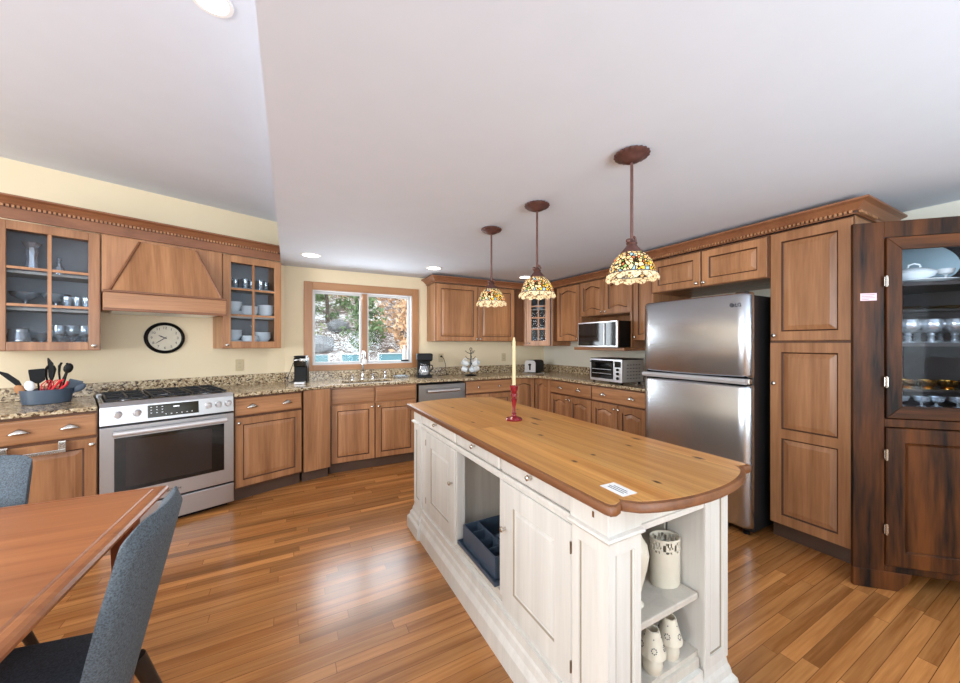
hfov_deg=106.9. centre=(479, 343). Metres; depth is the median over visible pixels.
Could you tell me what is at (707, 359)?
refrigerator
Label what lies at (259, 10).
trim
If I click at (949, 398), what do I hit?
glass cup
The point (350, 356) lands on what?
deck chair
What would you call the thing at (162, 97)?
ceiling
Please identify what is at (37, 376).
spatula
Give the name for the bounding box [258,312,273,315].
bowl
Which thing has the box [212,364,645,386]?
backsplash
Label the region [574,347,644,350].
shelf
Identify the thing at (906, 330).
glass goblet
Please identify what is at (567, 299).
upper cabinet
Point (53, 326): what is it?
goblet
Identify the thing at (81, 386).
ladle
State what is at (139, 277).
range hood
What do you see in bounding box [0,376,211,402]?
backsplash
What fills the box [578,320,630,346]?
microwave
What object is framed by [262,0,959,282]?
ceiling
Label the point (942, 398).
glass cup
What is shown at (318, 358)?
deck chair
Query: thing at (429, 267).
recessed light
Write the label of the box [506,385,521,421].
candle holder
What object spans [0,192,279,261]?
crown molding
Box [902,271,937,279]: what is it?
bowl
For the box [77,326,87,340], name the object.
goblet
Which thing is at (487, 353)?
wall
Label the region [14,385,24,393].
wooden spoon
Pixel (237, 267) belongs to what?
upper cabinet
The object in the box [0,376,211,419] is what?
countertop
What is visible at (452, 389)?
dishwasher
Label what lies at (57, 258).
decanter
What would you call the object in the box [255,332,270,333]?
bowl
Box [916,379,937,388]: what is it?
cup
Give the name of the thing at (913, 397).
glass cup
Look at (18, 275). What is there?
shelf
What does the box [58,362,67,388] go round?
tongs
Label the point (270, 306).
bowl
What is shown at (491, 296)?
pendant lamp
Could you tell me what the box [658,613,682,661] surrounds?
vase
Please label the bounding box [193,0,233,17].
recessed light
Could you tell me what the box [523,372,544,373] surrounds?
metal tray
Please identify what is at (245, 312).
bowl
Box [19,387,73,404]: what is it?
utensil caddy
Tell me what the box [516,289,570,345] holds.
upper cabinet
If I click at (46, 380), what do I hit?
whisk
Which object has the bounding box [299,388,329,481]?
filler panel
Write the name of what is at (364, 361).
faucet
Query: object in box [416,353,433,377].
drip coffee maker
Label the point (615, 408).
base cabinet
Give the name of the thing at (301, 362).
pod coffee maker
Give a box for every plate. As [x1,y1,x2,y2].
[532,313,544,326]
[902,306,923,308]
[921,305,959,308]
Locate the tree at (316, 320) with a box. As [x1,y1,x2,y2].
[315,320,325,334]
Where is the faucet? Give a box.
[350,351,385,379]
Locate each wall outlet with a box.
[235,359,242,370]
[501,353,505,360]
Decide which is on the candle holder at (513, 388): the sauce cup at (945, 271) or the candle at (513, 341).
the candle at (513, 341)
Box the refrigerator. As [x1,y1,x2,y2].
[642,291,773,534]
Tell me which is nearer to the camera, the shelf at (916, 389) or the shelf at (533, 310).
the shelf at (916, 389)
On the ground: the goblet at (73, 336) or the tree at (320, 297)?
the tree at (320, 297)
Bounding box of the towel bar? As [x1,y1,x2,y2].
[0,440,65,456]
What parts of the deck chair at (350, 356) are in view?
backrest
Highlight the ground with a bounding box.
[315,295,406,361]
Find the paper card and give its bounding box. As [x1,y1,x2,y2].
[600,482,636,496]
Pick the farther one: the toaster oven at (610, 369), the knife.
the toaster oven at (610, 369)
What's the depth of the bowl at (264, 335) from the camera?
3.57 m
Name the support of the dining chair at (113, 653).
on the floor
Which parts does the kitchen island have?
rail moulding, panel moulding, corner post, drawer, door, drawer, rail moulding, frame, knob, knob, drawer, door, panel moulding, rail moulding, corner post, corner post, panel moulding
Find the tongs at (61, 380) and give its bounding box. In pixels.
[51,379,68,389]
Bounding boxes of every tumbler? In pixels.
[61,296,72,309]
[71,297,83,309]
[257,281,264,289]
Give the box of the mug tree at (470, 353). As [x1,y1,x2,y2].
[465,348,476,375]
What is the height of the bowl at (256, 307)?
0.060 m
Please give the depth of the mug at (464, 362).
4.58 m
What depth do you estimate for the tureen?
1.96 m
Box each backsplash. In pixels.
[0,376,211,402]
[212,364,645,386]
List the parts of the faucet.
spout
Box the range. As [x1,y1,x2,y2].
[95,385,233,522]
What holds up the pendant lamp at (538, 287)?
hanging from the ceiling at (403, 130)
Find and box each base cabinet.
[0,410,97,503]
[231,391,301,501]
[328,383,416,472]
[463,378,510,401]
[511,378,550,411]
[551,379,591,422]
[592,385,644,436]
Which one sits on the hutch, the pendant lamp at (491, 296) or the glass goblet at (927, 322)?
the glass goblet at (927, 322)
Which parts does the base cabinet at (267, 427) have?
cup pull, drawer, door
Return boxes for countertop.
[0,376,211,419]
[212,364,645,396]
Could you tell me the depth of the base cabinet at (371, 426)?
3.77 m
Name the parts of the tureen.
handle, lid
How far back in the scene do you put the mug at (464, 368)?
4.64 m
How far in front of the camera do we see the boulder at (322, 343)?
10.14 m
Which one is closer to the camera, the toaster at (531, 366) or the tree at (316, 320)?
the toaster at (531, 366)
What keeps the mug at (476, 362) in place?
hanging from the mug tree at (470, 353)
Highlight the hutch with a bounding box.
[851,216,959,591]
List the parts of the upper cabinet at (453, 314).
door, door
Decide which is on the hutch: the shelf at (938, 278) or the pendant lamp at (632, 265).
the shelf at (938, 278)
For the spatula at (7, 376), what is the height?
0.232 m
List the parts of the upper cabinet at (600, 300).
door, door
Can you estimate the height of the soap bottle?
0.205 m
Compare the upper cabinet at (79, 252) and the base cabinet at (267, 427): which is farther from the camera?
the base cabinet at (267, 427)
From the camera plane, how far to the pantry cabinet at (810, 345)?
2.26 m
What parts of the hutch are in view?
glass door, panel door, door rail, door rail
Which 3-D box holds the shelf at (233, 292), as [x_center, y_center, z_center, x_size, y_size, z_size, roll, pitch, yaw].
[-2.305,-0.521,3.528,0.268,0.018,0.464,0,0,41]
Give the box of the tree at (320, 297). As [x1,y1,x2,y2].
[315,294,352,323]
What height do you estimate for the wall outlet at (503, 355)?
0.116 m
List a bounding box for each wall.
[0,157,283,400]
[284,266,543,388]
[544,200,959,370]
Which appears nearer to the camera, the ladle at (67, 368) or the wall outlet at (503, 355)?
the ladle at (67, 368)
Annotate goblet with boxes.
[52,325,66,339]
[66,326,77,341]
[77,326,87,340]
[902,319,920,342]
[902,320,906,342]
[906,320,929,342]
[920,319,944,342]
[929,320,953,342]
[943,318,959,342]
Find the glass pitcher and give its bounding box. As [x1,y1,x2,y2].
[6,328,32,341]
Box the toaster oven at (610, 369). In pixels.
[590,357,642,384]
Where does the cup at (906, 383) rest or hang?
on the shelf at (916, 389)
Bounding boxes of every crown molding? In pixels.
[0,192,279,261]
[421,194,907,288]
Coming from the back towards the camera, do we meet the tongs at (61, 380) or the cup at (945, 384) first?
the tongs at (61, 380)
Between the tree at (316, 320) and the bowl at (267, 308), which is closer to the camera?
the bowl at (267, 308)
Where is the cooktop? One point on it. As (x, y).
(182, 392)
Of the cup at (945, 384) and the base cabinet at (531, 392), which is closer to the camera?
the cup at (945, 384)
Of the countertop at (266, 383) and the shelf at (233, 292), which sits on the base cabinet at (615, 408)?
the countertop at (266, 383)
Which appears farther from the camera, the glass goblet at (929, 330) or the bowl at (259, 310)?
the bowl at (259, 310)
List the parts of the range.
knob, knob, frame, oven door, control panel, glass, handle, drawer panel, knob, knob, knob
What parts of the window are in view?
sash, sash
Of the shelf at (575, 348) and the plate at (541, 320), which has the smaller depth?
the shelf at (575, 348)
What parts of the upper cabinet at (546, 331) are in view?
door, panel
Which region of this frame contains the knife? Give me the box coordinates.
[47,358,53,388]
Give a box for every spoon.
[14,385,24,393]
[24,381,34,390]
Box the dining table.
[0,485,168,682]
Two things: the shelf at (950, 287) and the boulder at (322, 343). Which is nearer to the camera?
the shelf at (950, 287)
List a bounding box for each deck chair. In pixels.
[315,354,329,361]
[340,353,369,360]
[378,352,401,360]
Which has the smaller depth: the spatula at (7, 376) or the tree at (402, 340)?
the spatula at (7, 376)
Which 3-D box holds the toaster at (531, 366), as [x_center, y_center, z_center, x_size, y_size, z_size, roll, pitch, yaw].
[0.764,0.318,5.043,0.170,0.177,0.280,0,0,36]
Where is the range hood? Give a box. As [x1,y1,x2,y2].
[101,234,226,317]
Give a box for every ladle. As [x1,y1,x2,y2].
[63,363,73,384]
[72,383,85,393]
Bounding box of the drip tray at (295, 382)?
[294,381,305,384]
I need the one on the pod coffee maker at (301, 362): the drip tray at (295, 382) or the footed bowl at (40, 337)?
the drip tray at (295, 382)
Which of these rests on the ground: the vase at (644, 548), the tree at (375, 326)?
the tree at (375, 326)
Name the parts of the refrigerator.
door, freezer door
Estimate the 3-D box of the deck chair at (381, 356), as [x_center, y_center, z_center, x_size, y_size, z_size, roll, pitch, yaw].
[-1.680,0.655,6.945,0.624,0.962,0.641,0,0,-22]
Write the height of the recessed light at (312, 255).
0.006 m
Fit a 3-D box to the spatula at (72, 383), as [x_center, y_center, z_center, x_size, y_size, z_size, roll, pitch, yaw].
[-2.944,0.330,2.582,0.011,0.155,0.090,0,0,42]
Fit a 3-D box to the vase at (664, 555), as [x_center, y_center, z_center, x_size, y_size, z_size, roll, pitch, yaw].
[0.681,0.794,1.313,0.114,0.172,0.084,0,0,-8]
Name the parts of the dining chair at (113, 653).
seat, backrest, leg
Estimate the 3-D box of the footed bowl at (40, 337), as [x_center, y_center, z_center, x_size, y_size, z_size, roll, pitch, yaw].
[-3.175,-0.026,2.576,0.150,0.115,0.150,0,0,-28]
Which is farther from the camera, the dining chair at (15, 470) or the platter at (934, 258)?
the platter at (934, 258)
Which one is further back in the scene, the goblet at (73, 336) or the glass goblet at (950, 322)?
the goblet at (73, 336)
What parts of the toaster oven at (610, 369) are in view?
handle, door, frame, plate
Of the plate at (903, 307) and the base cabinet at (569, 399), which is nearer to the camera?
the plate at (903, 307)
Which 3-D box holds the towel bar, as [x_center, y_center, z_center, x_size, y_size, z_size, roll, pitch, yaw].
[-2.700,0.647,2.152,0.051,0.066,0.256,0,0,41]
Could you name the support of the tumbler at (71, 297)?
on the upper cabinet at (79, 252)
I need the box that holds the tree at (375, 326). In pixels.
[336,296,386,351]
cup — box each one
[902,379,916,388]
[902,395,909,405]
[912,396,930,406]
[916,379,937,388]
[926,396,945,406]
[937,268,955,276]
[937,380,958,389]
[948,397,959,407]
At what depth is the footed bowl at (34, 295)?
2.48 m
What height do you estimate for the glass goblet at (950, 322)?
0.130 m
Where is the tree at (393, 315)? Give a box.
[354,297,405,335]
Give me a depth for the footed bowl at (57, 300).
2.59 m
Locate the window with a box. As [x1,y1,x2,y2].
[304,281,418,370]
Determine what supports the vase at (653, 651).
on the kitchen island
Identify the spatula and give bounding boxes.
[0,371,26,390]
[28,368,44,390]
[65,379,82,388]
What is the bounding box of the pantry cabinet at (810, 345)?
[770,215,871,563]
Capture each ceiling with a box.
[0,0,276,221]
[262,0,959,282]
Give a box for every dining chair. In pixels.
[0,455,38,645]
[0,486,182,682]
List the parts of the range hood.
filter plate, apron moulding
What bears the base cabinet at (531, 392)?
on the floor
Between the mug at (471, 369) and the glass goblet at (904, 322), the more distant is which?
the mug at (471, 369)
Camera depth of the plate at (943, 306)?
2.11 m
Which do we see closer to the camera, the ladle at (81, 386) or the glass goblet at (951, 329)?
the glass goblet at (951, 329)
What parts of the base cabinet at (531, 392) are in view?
door, door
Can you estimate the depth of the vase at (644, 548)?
1.17 m
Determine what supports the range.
on the floor
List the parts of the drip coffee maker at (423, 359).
carafe handle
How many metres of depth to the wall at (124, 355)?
3.03 m
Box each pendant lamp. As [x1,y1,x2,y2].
[476,226,506,306]
[518,200,555,299]
[605,145,659,284]
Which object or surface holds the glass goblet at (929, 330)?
on the hutch
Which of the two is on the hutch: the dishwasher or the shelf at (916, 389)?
the shelf at (916, 389)
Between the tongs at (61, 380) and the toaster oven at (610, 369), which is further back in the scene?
the toaster oven at (610, 369)
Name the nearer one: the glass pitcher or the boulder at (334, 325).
the glass pitcher
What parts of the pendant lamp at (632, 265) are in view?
rod, lamp shade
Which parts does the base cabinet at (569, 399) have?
door, drawer, door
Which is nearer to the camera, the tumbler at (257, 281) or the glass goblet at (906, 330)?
the glass goblet at (906, 330)
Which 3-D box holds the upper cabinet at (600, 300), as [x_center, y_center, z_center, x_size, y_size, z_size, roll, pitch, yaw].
[1.524,-0.343,4.170,0.448,0.835,0.776,0,0,-28]
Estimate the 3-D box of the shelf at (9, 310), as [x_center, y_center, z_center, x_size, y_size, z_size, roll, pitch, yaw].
[-3.127,-0.236,2.592,0.268,0.018,0.452,0,0,41]
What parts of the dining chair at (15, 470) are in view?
backrest, leg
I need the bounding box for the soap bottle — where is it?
[402,345,406,359]
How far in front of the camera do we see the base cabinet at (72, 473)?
2.24 m
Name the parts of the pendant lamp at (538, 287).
lamp shade, rod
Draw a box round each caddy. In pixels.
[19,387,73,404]
[457,515,499,586]
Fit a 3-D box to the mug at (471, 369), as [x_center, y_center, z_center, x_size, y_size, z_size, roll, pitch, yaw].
[-0.106,0.320,4.554,0.074,0.110,0.096,0,0,-9]
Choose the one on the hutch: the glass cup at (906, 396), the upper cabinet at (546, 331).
the glass cup at (906, 396)
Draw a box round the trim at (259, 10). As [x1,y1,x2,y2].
[255,0,282,264]
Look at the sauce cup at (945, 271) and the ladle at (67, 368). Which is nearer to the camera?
the sauce cup at (945, 271)
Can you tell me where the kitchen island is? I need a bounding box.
[407,397,750,682]
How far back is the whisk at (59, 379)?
2.49 m
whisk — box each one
[40,380,53,389]
[48,379,62,389]
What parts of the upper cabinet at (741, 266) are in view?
panel, door, door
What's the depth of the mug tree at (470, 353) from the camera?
4.62 m
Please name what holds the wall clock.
attached to the wall at (124, 355)
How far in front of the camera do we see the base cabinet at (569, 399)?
4.14 m
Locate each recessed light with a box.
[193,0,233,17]
[301,253,320,257]
[426,266,441,269]
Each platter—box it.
[902,247,959,277]
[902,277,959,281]
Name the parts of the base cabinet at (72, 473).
cup pull, drawer, door, cup pull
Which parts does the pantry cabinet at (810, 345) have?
door, door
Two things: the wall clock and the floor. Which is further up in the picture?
the wall clock
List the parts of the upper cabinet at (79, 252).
panel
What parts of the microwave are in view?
glass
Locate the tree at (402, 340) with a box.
[389,299,406,352]
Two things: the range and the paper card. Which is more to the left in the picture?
the range
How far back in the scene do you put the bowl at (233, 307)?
3.40 m
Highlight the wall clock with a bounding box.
[144,322,184,353]
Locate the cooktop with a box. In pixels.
[98,387,226,402]
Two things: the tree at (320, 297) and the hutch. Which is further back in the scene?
the tree at (320, 297)
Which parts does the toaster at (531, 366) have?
panel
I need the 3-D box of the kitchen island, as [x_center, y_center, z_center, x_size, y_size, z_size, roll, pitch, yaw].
[0.223,0.882,1.939,0.725,0.895,2.016,0,0,-28]
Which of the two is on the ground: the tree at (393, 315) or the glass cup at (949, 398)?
the tree at (393, 315)
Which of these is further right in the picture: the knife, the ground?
the ground
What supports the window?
in the wall at (487, 353)
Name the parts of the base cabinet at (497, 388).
door, drawer, door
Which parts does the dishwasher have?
handle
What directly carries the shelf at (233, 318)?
attached to the upper cabinet at (237, 267)
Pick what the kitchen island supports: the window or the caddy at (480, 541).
the caddy at (480, 541)
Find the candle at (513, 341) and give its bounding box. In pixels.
[512,337,515,384]
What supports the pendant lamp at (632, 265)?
hanging from the ceiling at (403, 130)
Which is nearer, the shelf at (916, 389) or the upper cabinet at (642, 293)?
the shelf at (916, 389)
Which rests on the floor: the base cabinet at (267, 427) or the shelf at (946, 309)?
the base cabinet at (267, 427)
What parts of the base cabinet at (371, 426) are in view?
drawer, door, apron rail, drawer, door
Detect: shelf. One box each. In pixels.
[6,269,87,282]
[6,307,87,314]
[231,287,273,295]
[231,316,273,320]
[457,538,499,586]
[532,309,550,312]
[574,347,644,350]
[641,563,697,630]
[659,656,698,682]
[902,280,959,294]
[902,308,959,312]
[902,343,959,346]
[902,387,959,392]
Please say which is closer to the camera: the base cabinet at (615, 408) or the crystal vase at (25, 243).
the crystal vase at (25, 243)
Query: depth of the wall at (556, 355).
4.41 m
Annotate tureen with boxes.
[902,263,938,279]
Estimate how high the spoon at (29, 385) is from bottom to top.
0.156 m
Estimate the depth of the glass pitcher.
2.44 m
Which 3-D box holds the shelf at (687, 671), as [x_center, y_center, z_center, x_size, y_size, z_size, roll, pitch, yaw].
[0.532,1.124,1.352,0.335,0.032,0.400,0,0,-28]
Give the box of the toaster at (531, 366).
[525,359,543,372]
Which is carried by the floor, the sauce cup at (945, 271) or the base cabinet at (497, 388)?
the base cabinet at (497, 388)
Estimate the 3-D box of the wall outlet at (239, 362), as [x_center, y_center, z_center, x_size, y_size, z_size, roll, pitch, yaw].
[-2.431,0.217,3.598,0.009,0.116,0.072,0,0,41]
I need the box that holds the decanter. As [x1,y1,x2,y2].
[53,258,64,274]
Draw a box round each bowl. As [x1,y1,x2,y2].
[8,291,40,307]
[29,332,56,341]
[40,293,71,308]
[231,305,240,310]
[231,334,241,339]
[240,310,257,314]
[241,306,257,308]
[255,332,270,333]
[255,334,270,336]
[257,305,273,307]
[258,307,273,309]
[258,309,273,311]
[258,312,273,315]
[258,336,270,341]
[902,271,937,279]
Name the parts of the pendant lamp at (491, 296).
lamp shade, rod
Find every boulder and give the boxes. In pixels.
[315,335,333,352]
[327,319,350,332]
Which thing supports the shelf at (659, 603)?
attached to the kitchen island
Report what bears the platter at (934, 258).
on the shelf at (938, 278)
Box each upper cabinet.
[0,218,100,350]
[213,254,280,348]
[427,282,522,341]
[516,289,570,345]
[554,283,580,341]
[574,278,644,350]
[633,281,651,340]
[651,235,770,302]
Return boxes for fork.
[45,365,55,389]
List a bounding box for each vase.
[21,241,41,271]
[641,522,666,621]
[641,535,648,607]
[641,624,666,675]
[649,530,679,588]
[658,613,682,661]
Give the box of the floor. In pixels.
[15,460,959,682]
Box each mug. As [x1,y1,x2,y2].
[461,358,468,365]
[461,366,468,371]
[469,364,474,372]
[472,358,479,365]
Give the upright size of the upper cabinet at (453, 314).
0.730 m
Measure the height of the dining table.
0.756 m
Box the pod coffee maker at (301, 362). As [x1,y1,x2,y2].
[294,355,308,384]
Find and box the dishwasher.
[417,381,464,401]
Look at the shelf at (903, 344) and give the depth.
1.91 m
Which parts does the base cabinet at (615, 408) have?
door, drawer, door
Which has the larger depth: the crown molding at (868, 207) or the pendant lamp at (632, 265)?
the crown molding at (868, 207)
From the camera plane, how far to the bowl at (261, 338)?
3.58 m

